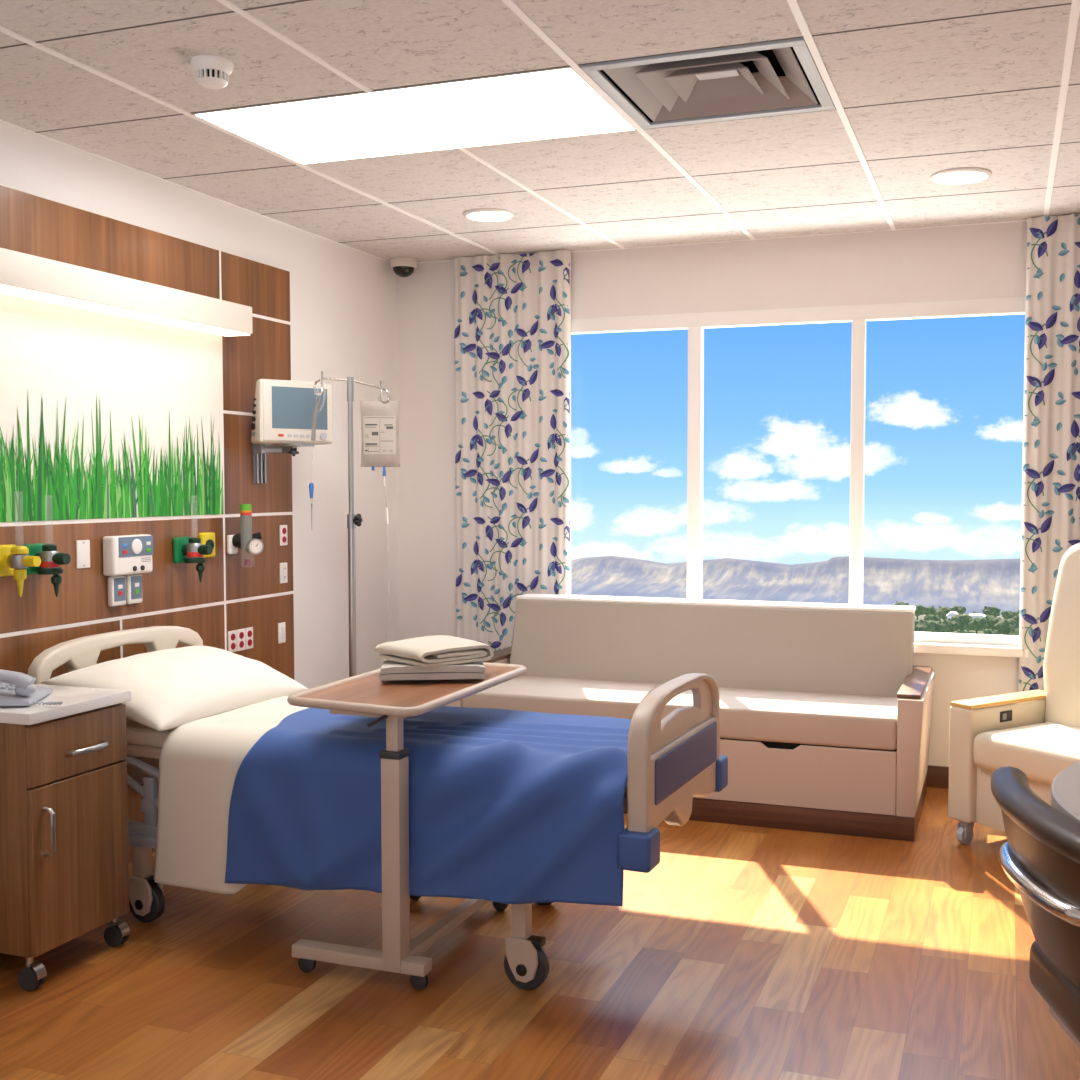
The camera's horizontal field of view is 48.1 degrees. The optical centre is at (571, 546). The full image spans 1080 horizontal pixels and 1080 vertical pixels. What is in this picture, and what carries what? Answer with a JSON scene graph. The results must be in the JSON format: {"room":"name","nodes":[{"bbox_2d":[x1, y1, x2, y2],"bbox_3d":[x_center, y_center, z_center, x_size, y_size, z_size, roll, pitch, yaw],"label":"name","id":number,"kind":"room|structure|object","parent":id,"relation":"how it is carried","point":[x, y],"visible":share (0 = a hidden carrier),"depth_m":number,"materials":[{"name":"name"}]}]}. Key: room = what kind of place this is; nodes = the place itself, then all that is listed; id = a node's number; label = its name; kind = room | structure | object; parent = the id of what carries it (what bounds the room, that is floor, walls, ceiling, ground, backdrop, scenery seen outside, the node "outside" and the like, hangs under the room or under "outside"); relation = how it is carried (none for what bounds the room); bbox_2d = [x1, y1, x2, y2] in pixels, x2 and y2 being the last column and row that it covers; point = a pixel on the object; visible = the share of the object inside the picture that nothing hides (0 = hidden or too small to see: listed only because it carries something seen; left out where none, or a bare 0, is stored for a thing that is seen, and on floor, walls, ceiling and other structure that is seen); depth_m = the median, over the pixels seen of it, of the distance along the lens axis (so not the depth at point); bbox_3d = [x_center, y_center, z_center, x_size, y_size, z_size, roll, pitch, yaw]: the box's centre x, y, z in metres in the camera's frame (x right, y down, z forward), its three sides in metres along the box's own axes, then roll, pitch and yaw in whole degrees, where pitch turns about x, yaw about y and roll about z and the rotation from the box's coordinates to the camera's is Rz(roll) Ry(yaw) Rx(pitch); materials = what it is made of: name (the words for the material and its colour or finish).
{"room":"hospital room","nodes":[
{"label":"hospital room","id":0,"kind":"room"},
{"bbox_2d":[0,122,398,688],"bbox_3d":[-2.065,-0.055,2.966,0.100,2.440,6.870,1,3,20],"label":"wall","id":1,"kind":"structure","parent":0,"point":[343,299],"depth_m":5.42,"materials":[{"name":"white paint"}]},
{"bbox_2d":[128,845,154,861],"bbox_3d":[-2.166,1.140,2.547,0.034,0.095,5.700,1,3,20],"label":"baseboard","id":2,"kind":"structure","parent":1,"relation":"attached to","point":[129,846],"depth_m":4.23,"materials":[{"name":"brown wood"}]},
{"bbox_2d":[0,183,293,821],"bbox_3d":[-1.585,-0.054,4.118,0.022,2.132,2.260,1,3,20],"label":"panel","id":3,"kind":"object","parent":1,"relation":"attached to","point":[231,595],"visible":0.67,"depth_m":4.46,"materials":[{"name":"brown wood"}]},
{"bbox_2d":[0,544,40,596],"bbox_3d":[-1.669,-0.008,3.653,0.138,0.320,0.084,1,3,20],"label":"air regulator","id":4,"kind":"object","parent":3,"relation":"attached to","point":[14,559],"visible":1,"depth_m":3.64,"materials":[{"name":"yellow plastic"}]},
{"bbox_2d":[23,543,70,596],"bbox_3d":[-1.629,-0.003,3.775,0.132,0.318,0.092,1,3,20],"label":"oxygen regulator","id":5,"kind":"object","parent":3,"relation":"attached to","point":[51,559],"visible":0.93,"depth_m":3.76,"materials":[{"name":"green plastic"}]},
{"bbox_2d":[76,540,89,568],"bbox_3d":[-1.615,0.024,3.999,0.008,0.092,0.060,1,3,20],"label":"blank plate","id":6,"kind":"object","parent":3,"relation":"attached to","point":[82,546],"visible":1,"depth_m":4.00,"materials":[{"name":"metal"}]},
{"bbox_2d":[0,294,223,521],"bbox_3d":[-1.577,-0.460,4.094,0.005,0.726,1.288,1,3,20],"label":"mural","id":7,"kind":"object","parent":3,"relation":"attached to","point":[102,415],"visible":1,"depth_m":4.08},
{"bbox_2d":[0,393,223,521],"bbox_3d":[-1.575,-0.312,4.101,0.002,0.430,1.286,1,3,20],"label":"print","id":8,"kind":"object","parent":7,"relation":"attached to","point":[64,456],"depth_m":4.11},
{"bbox_2d":[107,576,125,606],"bbox_3d":[-1.555,0.151,4.141,0.028,0.102,0.070,1,3,20],"label":"handset","id":9,"kind":"object","parent":3,"relation":"attached to","point":[116,584],"visible":1,"depth_m":4.12,"materials":[{"name":"white plastic"}]},
{"bbox_2d":[0,248,252,336],"bbox_3d":[-1.520,-0.839,4.048,0.123,0.110,1.367,1,3,20],"label":"lamp","id":10,"kind":"object","parent":3,"relation":"attached to","point":[22,275],"visible":1,"depth_m":3.96,"materials":[{"name":"white plastic"}]},
{"bbox_2d":[0,284,249,336],"bbox_3d":[-1.520,-0.787,4.051,0.108,0.007,1.348,1,3,20],"label":"diffuser","id":11,"kind":"object","parent":10,"relation":"attached to","point":[38,292],"depth_m":4.02,"materials":[{"name":"white plastic"}]},
{"bbox_2d":[103,534,152,575],"bbox_3d":[-1.526,0.027,4.170,0.059,0.134,0.200,1,3,20],"label":"medical control unit","id":12,"kind":"object","parent":3,"relation":"attached to","point":[123,554],"visible":1,"depth_m":4.13,"materials":[{"name":"white plastic"}]},
{"bbox_2d":[125,574,141,603],"bbox_3d":[-1.527,0.147,4.220,0.028,0.102,0.070,1,3,20],"label":"handset","id":13,"kind":"object","parent":3,"relation":"attached to","point":[133,581],"visible":0.99,"depth_m":4.20,"materials":[{"name":"white plastic"}]},
{"bbox_2d":[173,537,212,581],"bbox_3d":[-1.386,-0.029,4.449,0.132,0.318,0.092,1,3,20],"label":"oxygen regulator","id":14,"kind":"object","parent":3,"relation":"attached to","point":[185,549],"visible":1,"depth_m":4.43,"materials":[{"name":"green plastic"}]},
{"bbox_2d":[198,532,214,557],"bbox_3d":[-1.386,-0.007,4.602,0.031,0.096,0.084,1,3,20],"label":"outlet","id":15,"kind":"object","parent":3,"relation":"attached to","point":[208,538],"visible":0.64,"depth_m":4.59,"materials":[{"name":"yellow plastic"}]},
{"bbox_2d":[206,539,213,548],"bbox_3d":[-1.375,-0.006,4.598,0.009,0.044,0.044,1,3,20],"label":"socket","id":16,"kind":"object","parent":15,"relation":"attached to","point":[208,541],"depth_m":4.60,"materials":[{"name":"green plastic"}]},
{"bbox_2d":[228,630,236,651],"bbox_3d":[-1.340,0.374,4.780,0.010,0.086,0.052,1,3,20],"label":"power outlet","id":17,"kind":"object","parent":3,"relation":"attached to","point":[232,635],"visible":0.95,"depth_m":4.78,"materials":[{"name":"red plastic"}]},
{"bbox_2d":[236,629,244,650],"bbox_3d":[-1.321,0.371,4.833,0.010,0.086,0.052,1,3,20],"label":"power outlet","id":18,"kind":"object","parent":3,"relation":"attached to","point":[240,632],"visible":1,"depth_m":4.83,"materials":[{"name":"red plastic"}]},
{"bbox_2d":[227,504,263,565],"bbox_3d":[-1.271,-0.046,4.750,0.145,0.245,0.104,1,3,20],"label":"suction regulator","id":19,"kind":"object","parent":3,"relation":"attached to","point":[251,543],"visible":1,"depth_m":4.72,"materials":[{"name":"black plastic"}]},
{"bbox_2d":[245,627,252,648],"bbox_3d":[-1.302,0.369,4.885,0.010,0.086,0.052,1,3,20],"label":"power outlet","id":20,"kind":"object","parent":3,"relation":"attached to","point":[248,631],"visible":1,"depth_m":4.88,"materials":[{"name":"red plastic"}]},
{"bbox_2d":[278,622,285,642],"bbox_3d":[-1.222,0.362,5.106,0.011,0.086,0.050,1,3,20],"label":"light switch","id":21,"kind":"object","parent":3,"relation":"attached to","point":[281,626],"visible":1,"depth_m":5.10,"materials":[{"name":"white plastic"}]},
{"bbox_2d":[252,421,313,482],"bbox_3d":[-1.170,-0.382,4.877,0.238,0.250,0.112,1,3,20],"label":"wall mount","id":22,"kind":"object","parent":3,"relation":"attached to","point":[259,451],"visible":0.71,"depth_m":4.89,"materials":[{"name":"metal"}]},
{"bbox_2d":[251,379,332,444],"bbox_3d":[-1.126,-0.538,4.857,0.313,0.250,0.145,-2,4,-37],"label":"patient monitor","id":23,"kind":"object","parent":22,"relation":"attached to","point":[283,411],"visible":0.93,"depth_m":4.79,"materials":[{"name":"grey plastic"}]},
{"bbox_2d":[280,562,287,582],"bbox_3d":[-1.216,0.110,5.112,0.010,0.086,0.052,1,3,20],"label":"power outlet","id":24,"kind":"object","parent":3,"relation":"attached to","point":[283,566],"visible":1,"depth_m":5.11,"materials":[{"name":"white plastic"}]},
{"bbox_2d":[280,525,287,545],"bbox_3d":[-1.215,-0.049,5.106,0.010,0.086,0.052,1,3,20],"label":"power outlet","id":25,"kind":"object","parent":3,"relation":"attached to","point":[283,528],"visible":1,"depth_m":5.10,"materials":[{"name":"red plastic"}]},
{"bbox_2d":[0,787,1079,1079],"bbox_3d":[0.004,1.240,2.303,4.485,0.080,6.900,1,3,20],"label":"floor","id":26,"kind":"structure","parent":0,"point":[746,952],"depth_m":3.18,"materials":[{"name":"brown wood"}]},
{"bbox_2d":[0,684,130,990],"bbox_3d":[-1.555,0.779,3.369,0.544,0.733,0.383,1,3,20],"label":"base cabinet","id":27,"kind":"object","parent":26,"relation":"on","point":[64,864],"visible":1,"depth_m":3.21,"materials":[{"name":"brown wood"}]},
{"bbox_2d":[0,684,130,724],"bbox_3d":[-1.565,0.428,3.354,0.523,0.029,0.383,1,3,20],"label":"countertop","id":28,"kind":"structure","parent":27,"relation":"on","point":[75,700],"depth_m":3.27,"materials":[{"name":"white laminate"}]},
{"bbox_2d":[0,669,61,706],"bbox_3d":[-1.488,0.362,3.265,0.266,0.103,0.232,0,3,-8],"label":"telephone","id":29,"kind":"object","parent":28,"relation":"on","point":[16,688],"visible":1,"depth_m":3.19,"materials":[{"name":"grey plastic"}]},
{"bbox_2d":[313,371,389,676],"bbox_3d":[-0.878,0.189,4.874,0.471,1.759,0.453,1,3,20],"label":"pole","id":30,"kind":"object","parent":26,"relation":"on","point":[353,519],"visible":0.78,"depth_m":4.83,"materials":[{"name":"metal"}]},
{"bbox_2d":[309,398,321,526],"bbox_3d":[-0.995,-0.353,4.730,0.070,0.578,0.027,1,3,10],"label":"iv line","id":31,"kind":"object","parent":30,"relation":"hanging from","point":[314,421],"visible":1,"depth_m":4.72,"materials":[{"name":"white"}]},
{"bbox_2d":[360,396,399,523],"bbox_3d":[-0.778,0.006,4.947,0.160,1.239,0.060,0,3,-2],"label":"bag","id":32,"kind":"object","parent":30,"relation":"hanging from","point":[379,421],"visible":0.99,"depth_m":4.90,"materials":[{"name":"beige plastic"}]},
{"bbox_2d":[28,626,727,989],"bbox_3d":[-0.593,0.715,3.670,2.031,0.832,0.784,1,3,23],"label":"hospital bed","id":33,"kind":"object","parent":26,"relation":"on","point":[676,758],"visible":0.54,"depth_m":3.29,"materials":[{"name":"beige plastic"}]},
{"bbox_2d":[41,646,307,730],"bbox_3d":[-1.255,0.438,3.927,0.456,0.191,0.750,1,3,23],"label":"pillow","id":34,"kind":"object","parent":33,"relation":"on","point":[175,687],"visible":0.89,"depth_m":3.75,"materials":[{"name":"white fabric"}]},
{"bbox_2d":[154,696,308,893],"bbox_3d":[-0.887,0.744,3.768,0.527,0.463,0.685,1,3,23],"label":"sheet","id":35,"kind":"object","parent":33,"relation":"on","point":[200,760],"visible":0.37,"depth_m":3.51,"materials":[{"name":"white fabric"}]},
{"bbox_2d":[225,706,630,905],"bbox_3d":[-0.303,0.717,3.506,1.209,0.463,0.741,1,3,23],"label":"blanket","id":36,"kind":"object","parent":33,"relation":"on","point":[506,806],"visible":0.8,"depth_m":3.21,"materials":[{"name":"blue fabric"}]},
{"bbox_2d":[287,662,526,989],"bbox_3d":[-0.455,0.761,3.526,0.424,0.754,0.823,1,3,20],"label":"table","id":37,"kind":"object","parent":26,"relation":"on","point":[364,694],"visible":0.68,"depth_m":3.18,"materials":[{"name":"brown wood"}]},
{"bbox_2d":[299,666,517,706],"bbox_3d":[-0.455,0.399,3.507,0.386,0.012,0.779,1,3,20],"label":"tray","id":38,"kind":"object","parent":37,"relation":"on","point":[366,689],"depth_m":3.37,"materials":[{"name":"brown wood"}]},
{"bbox_2d":[379,659,485,680],"bbox_3d":[-0.413,0.359,3.604,0.306,0.049,0.251,0,3,-6],"label":"folded towel","id":39,"kind":"object","parent":37,"relation":"on","point":[390,670],"visible":0.66,"depth_m":3.48,"materials":[{"name":"white fabric"}]},
{"bbox_2d":[375,635,493,666],"bbox_3d":[-0.412,0.306,3.616,0.260,0.059,0.255,-2,4,-40],"label":"folded towel","id":40,"kind":"object","parent":39,"relation":"on","point":[435,650],"visible":1,"depth_m":3.54,"materials":[{"name":"beige fabric"}]},
{"bbox_2d":[445,594,934,840],"bbox_3d":[0.498,0.653,5.138,1.959,0.806,0.780,1,3,20],"label":"sofa","id":41,"kind":"object","parent":26,"relation":"on","point":[826,709],"visible":0.68,"depth_m":4.99,"materials":[{"name":"beige leather"}]},
{"bbox_2d":[462,676,897,749],"bbox_3d":[0.462,0.667,5.036,1.770,0.122,0.558,1,3,20],"label":"seat cushion","id":42,"kind":"object","parent":41,"relation":"on","point":[795,717],"depth_m":4.83,"materials":[{"name":"leather"}]},
{"bbox_2d":[510,599,914,696],"bbox_3d":[0.579,0.430,5.311,1.767,0.355,0.244,1,3,20],"label":"cushion","id":43,"kind":"object","parent":41,"relation":"on","point":[866,650],"depth_m":5.22,"materials":[{"name":"beige leather"}]},
{"bbox_2d":[948,543,1079,844],"bbox_3d":[1.849,0.544,4.322,0.685,1.105,0.700,-2,3,-32],"label":"recliner","id":44,"kind":"object","parent":26,"relation":"on","point":[1036,733],"visible":0.66,"depth_m":4.42,"materials":[{"name":"beige leather"}]},
{"bbox_2d":[1000,710,1011,721],"bbox_3d":[1.599,0.624,4.456,0.065,0.040,0.008,-2,3,-32],"label":"switch","id":45,"kind":"object","parent":44,"relation":"attached to","point":[1005,715],"depth_m":4.45,"materials":[{"name":"black plastic"}]},
{"bbox_2d":[973,722,1079,784],"bbox_3d":[1.800,0.733,4.301,0.572,0.132,0.486,-2,3,-32],"label":"seat cushion","id":46,"kind":"object","parent":44,"relation":"on","point":[1041,750],"depth_m":4.23,"materials":[{"name":"beige leather"}]},
{"bbox_2d":[1043,543,1079,726],"bbox_3d":[2.018,0.361,4.419,0.285,0.750,0.610,-2,3,-32],"label":"cushion","id":47,"kind":"object","parent":44,"relation":"on","point":[1061,664],"depth_m":4.55,"materials":[{"name":"beige leather"}]},
{"bbox_2d":[991,766,1079,1048],"bbox_3d":[1.060,0.825,2.164,0.549,0.754,0.548,0,3,2],"label":"leather chair","id":48,"kind":"object","parent":26,"relation":"on","point":[1040,855],"visible":1,"depth_m":2.11,"materials":[{"name":"black leather"}]},
{"bbox_2d":[1051,761,1079,822],"bbox_3d":[1.486,0.840,2.143,1.200,0.735,1.200,1,3,20],"label":"round table","id":49,"kind":"object","parent":26,"relation":"on","point":[1065,788],"visible":0.77,"depth_m":2.30,"materials":[{"name":"grey laminate"}]},
{"bbox_2d":[0,0,1079,262],"bbox_3d":[-0.001,-1.394,2.156,4.485,0.364,6.870,1,3,20],"label":"ceiling","id":50,"kind":"structure","parent":0,"point":[918,89],"depth_m":3.59,"materials":[{"name":"tile"}]},
{"bbox_2d":[190,55,233,88],"bbox_3d":[-0.940,-1.235,3.163,0.111,0.064,0.111,1,3,20],"label":"smoke detector","id":51,"kind":"object","parent":50,"relation":"attached to","point":[212,71],"visible":1,"depth_m":3.13,"materials":[{"name":"white paint"}]},
{"bbox_2d":[389,257,417,276],"bbox_3d":[-0.824,-1.363,5.927,0.140,0.086,0.140,1,3,20],"label":"ceiling camera","id":52,"kind":"object","parent":50,"relation":"attached to","point":[402,266],"visible":1,"depth_m":5.88,"materials":[{"name":"white plastic"}]},
{"bbox_2d":[192,67,635,164],"bbox_3d":[-0.464,-1.306,3.678,1.204,0.033,0.602,1,3,20],"label":"ceiling light","id":53,"kind":"object","parent":50,"relation":"attached to","point":[556,103],"depth_m":3.64,"materials":[{"name":"white plastic"}]},
{"bbox_2d":[463,208,513,221],"bbox_3d":[-0.338,-1.349,4.928,0.208,0.013,0.208,1,3,20],"label":"recessed light","id":54,"kind":"object","parent":50,"relation":"in","point":[480,214],"visible":1,"depth_m":4.90,"materials":[{"name":"white glass"}]},
{"bbox_2d":[454,250,570,651],"bbox_3d":[-0.295,-0.203,5.831,0.604,2.386,0.074,1,3,20],"label":"curtain","id":55,"kind":"object","parent":50,"relation":"hanging from","point":[512,312],"visible":0.69,"depth_m":5.79,"materials":[{"name":"beige fabric"}]},
{"bbox_2d":[581,38,835,128],"bbox_3d":[0.397,-1.344,3.366,0.586,0.145,0.586,1,3,20],"label":"ceiling vent","id":56,"kind":"object","parent":50,"relation":"in","point":[774,78],"visible":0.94,"depth_m":3.43,"materials":[{"name":"metal"}]},
{"bbox_2d":[930,167,990,184],"bbox_3d":[1.384,-1.318,4.310,0.208,0.013,0.208,1,3,20],"label":"recessed light","id":57,"kind":"object","parent":50,"relation":"in","point":[966,175],"visible":1,"depth_m":4.29,"materials":[{"name":"white glass"}]},
{"bbox_2d":[1018,214,1079,691],"bbox_3d":[2.183,-0.158,4.941,0.652,2.386,0.075,1,3,20],"label":"curtain","id":58,"kind":"object","parent":50,"relation":"hanging from","point":[1050,515],"visible":0.73,"depth_m":4.98,"materials":[{"name":"beige fabric"}]},
{"bbox_2d":[396,221,1026,766],"bbox_3d":[1.148,-0.179,5.421,4.285,2.440,0.070,1,3,20],"label":"wall","id":59,"kind":"structure","parent":0,"point":[983,261],"depth_m":5.54,"materials":[{"name":"paint"}]},
{"bbox_2d":[571,297,1028,657],"bbox_3d":[0.901,-0.311,5.458,2.380,1.510,0.135,1,3,20],"label":"window","id":60,"kind":"structure","parent":59,"relation":"in","point":[924,642],"depth_m":5.36,"materials":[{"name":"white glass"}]},
{"bbox_2d":[927,765,948,788],"bbox_3d":[1.134,0.994,5.441,4.285,0.095,0.014,1,3,20],"label":"baseboard","id":61,"kind":"structure","parent":59,"relation":"attached to","point":[937,776],"depth_m":5.27,"materials":[{"name":"brown wood"}]},
{"label":"outside","id":62,"kind":"structure","parent":0,"visible":0},
{"bbox_2d":[915,614,1003,633],"bbox_3d":[7.040,24.467,234.965,380.000,2.000,358.000,1,3,20],"label":"ground","id":63,"kind":"structure","parent":62,"point":[921,617],"depth_m":295.36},
{"bbox_2d":[571,556,1020,614],"bbox_3d":[76.208,8.832,405.588,306.938,13.979,117.000,1,3,20],"label":"mountain ridge","id":64,"kind":"object","parent":63,"relation":"on","point":[973,585],"visible":0.55,"depth_m":383.53,"materials":[{"name":"grey stone"}]},
{"bbox_2d":[895,601,908,605],"bbox_3d":[88.966,16.857,326.983,5.120,4.245,5.679,0,3,9],"label":"tree","id":65,"kind":"object","parent":63,"relation":"on","point":[897,602],"visible":0.2,"depth_m":325.50,"materials":[{"name":"green plant"}]},
{"bbox_2d":[912,605,925,619],"bbox_3d":[90.293,17.298,315.902,4.791,4.515,4.422,-1,3,-18],"label":"tree","id":66,"kind":"object","parent":63,"relation":"on","point":[920,609],"visible":0.66,"depth_m":314.33,"materials":[{"name":"green plant"}]},
{"bbox_2d":[914,619,923,631],"bbox_3d":[82.047,19.101,286.615,5.096,3.809,4.594,1,3,13],"label":"tree","id":67,"kind":"object","parent":63,"relation":"on","point":[916,621],"visible":0.22,"depth_m":285.09,"materials":[{"name":"green plant"}]},
{"bbox_2d":[915,620,944,632],"bbox_3d":[81.676,19.083,276.127,6.035,5.003,6.693,-2,3,-28],"label":"tree","id":68,"kind":"object","parent":63,"relation":"on","point":[923,626],"visible":0.62,"depth_m":274.03,"materials":[{"name":"green plant"}]},
{"bbox_2d":[925,605,937,614],"bbox_3d":[96.091,17.407,324.189,4.476,3.404,4.782,2,3,30],"label":"tree","id":69,"kind":"object","parent":63,"relation":"on","point":[930,610],"visible":0.7,"depth_m":322.81,"materials":[{"name":"green plant"}]},
{"bbox_2d":[924,615,941,622],"bbox_3d":[88.155,18.505,296.579,3.933,4.016,4.261,-3,4,-44],"label":"tree","id":70,"kind":"object","parent":63,"relation":"on","point":[927,617],"visible":0.63,"depth_m":295.32,"materials":[{"name":"green plant"}]},
{"bbox_2d":[935,606,953,619],"bbox_3d":[96.794,17.518,313.556,5.171,4.287,5.736,0,3,-6],"label":"tree","id":71,"kind":"object","parent":63,"relation":"on","point":[941,612],"visible":0.69,"depth_m":311.96,"materials":[{"name":"green plant"}]},
{"bbox_2d":[941,619,959,632],"bbox_3d":[88.776,19.044,285.858,5.356,4.073,5.722,2,3,32],"label":"tree","id":72,"kind":"object","parent":63,"relation":"on","point":[950,626],"visible":0.76,"depth_m":284.04,"materials":[{"name":"green plant"}]},
{"bbox_2d":[946,611,957,620],"bbox_3d":[95.035,18.174,301.935,3.200,3.800,3.600,1,3,20],"label":"house","id":73,"kind":"structure","parent":63,"relation":"on","point":[950,614],"depth_m":300.74,"materials":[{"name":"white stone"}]},
{"bbox_2d":[951,630,966,633],"bbox_3d":[87.540,20.208,273.479,4.057,2.888,3.798,0,3,-9],"label":"tree","id":74,"kind":"object","parent":63,"relation":"on","point":[960,631],"visible":0.17,"depth_m":272.96,"materials":[{"name":"green plant"}]},
{"bbox_2d":[953,605,965,613],"bbox_3d":[103.104,17.422,322.111,3.485,3.559,3.776,1,3,21],"label":"tree","id":75,"kind":"object","parent":63,"relation":"on","point":[960,610],"visible":0.94,"depth_m":320.84,"materials":[{"name":"green plant"}]},
{"bbox_2d":[950,614,972,630],"bbox_3d":[94.622,18.458,292.750,6.065,4.534,5.468,0,3,4],"label":"tree","id":76,"kind":"object","parent":63,"relation":"on","point":[961,619],"visible":0.68,"depth_m":291.06,"materials":[{"name":"green plant"}]},
{"bbox_2d":[966,617,987,633],"bbox_3d":[94.603,18.827,282.605,5.152,4.856,4.755,-2,4,-38],"label":"tree","id":77,"kind":"object","parent":63,"relation":"on","point":[977,624],"visible":0.99,"depth_m":281.08,"materials":[{"name":"green plant"}]},
{"bbox_2d":[969,613,985,617],"bbox_3d":[100.253,18.468,300.073,6.200,3.400,4.600,1,3,20],"label":"house","id":78,"kind":"structure","parent":63,"relation":"on","point":[971,614],"depth_m":298.00,"materials":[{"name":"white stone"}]},
{"bbox_2d":[982,606,1000,616],"bbox_3d":[110.963,17.460,320.421,4.410,3.656,4.891,-2,4,-39],"label":"tree","id":79,"kind":"object","parent":63,"relation":"on","point":[994,611],"visible":0.91,"depth_m":318.89,"materials":[{"name":"green plant"}]},
{"bbox_2d":[984,629,999,634],"bbox_3d":[93.722,20.051,270.585,3.441,3.514,3.728,0,3,4],"label":"tree","id":80,"kind":"object","parent":63,"relation":"on","point":[986,631],"visible":0.64,"depth_m":269.58,"materials":[{"name":"green plant"}]},
{"bbox_2d":[983,615,1001,629],"bbox_3d":[100.993,18.625,291.657,6.112,4.351,5.721,-2,3,-33],"label":"tree","id":81,"kind":"object","parent":63,"relation":"on","point":[992,620],"visible":0.58,"depth_m":290.00,"materials":[{"name":"green plant"}]},
{"bbox_2d":[994,619,1018,634],"bbox_3d":[100.775,18.970,280.682,6.352,4.748,5.727,-1,3,-23],"label":"tree","id":82,"kind":"object","parent":63,"relation":"on","point":[1004,626],"visible":0.8,"depth_m":278.89,"materials":[{"name":"green plant"}]},
{"bbox_2d":[1001,610,1015,618],"bbox_3d":[111.425,18.041,309.356,3.542,3.617,3.837,0,3,-2],"label":"tree","id":83,"kind":"object","parent":63,"relation":"on","point":[1005,614],"visible":0.95,"depth_m":308.25,"materials":[{"name":"green plant"}]},
{"bbox_2d":[1008,628,1018,635],"bbox_3d":[99.714,19.912,269.413,4.752,3.940,5.271,0,3,8],"label":"tree","id":84,"kind":"object","parent":63,"relation":"on","point":[1015,632],"visible":0.22,"depth_m":269.12,"materials":[{"name":"green plant"}]},
{"bbox_2d":[1010,614,1019,622],"bbox_3d":[107.012,18.514,288.526,5.182,4.884,4.783,1,3,25],"label":"tree","id":85,"kind":"object","parent":63,"relation":"on","point":[1017,617],"visible":0.14,"depth_m":287.18,"materials":[{"name":"green plant"}]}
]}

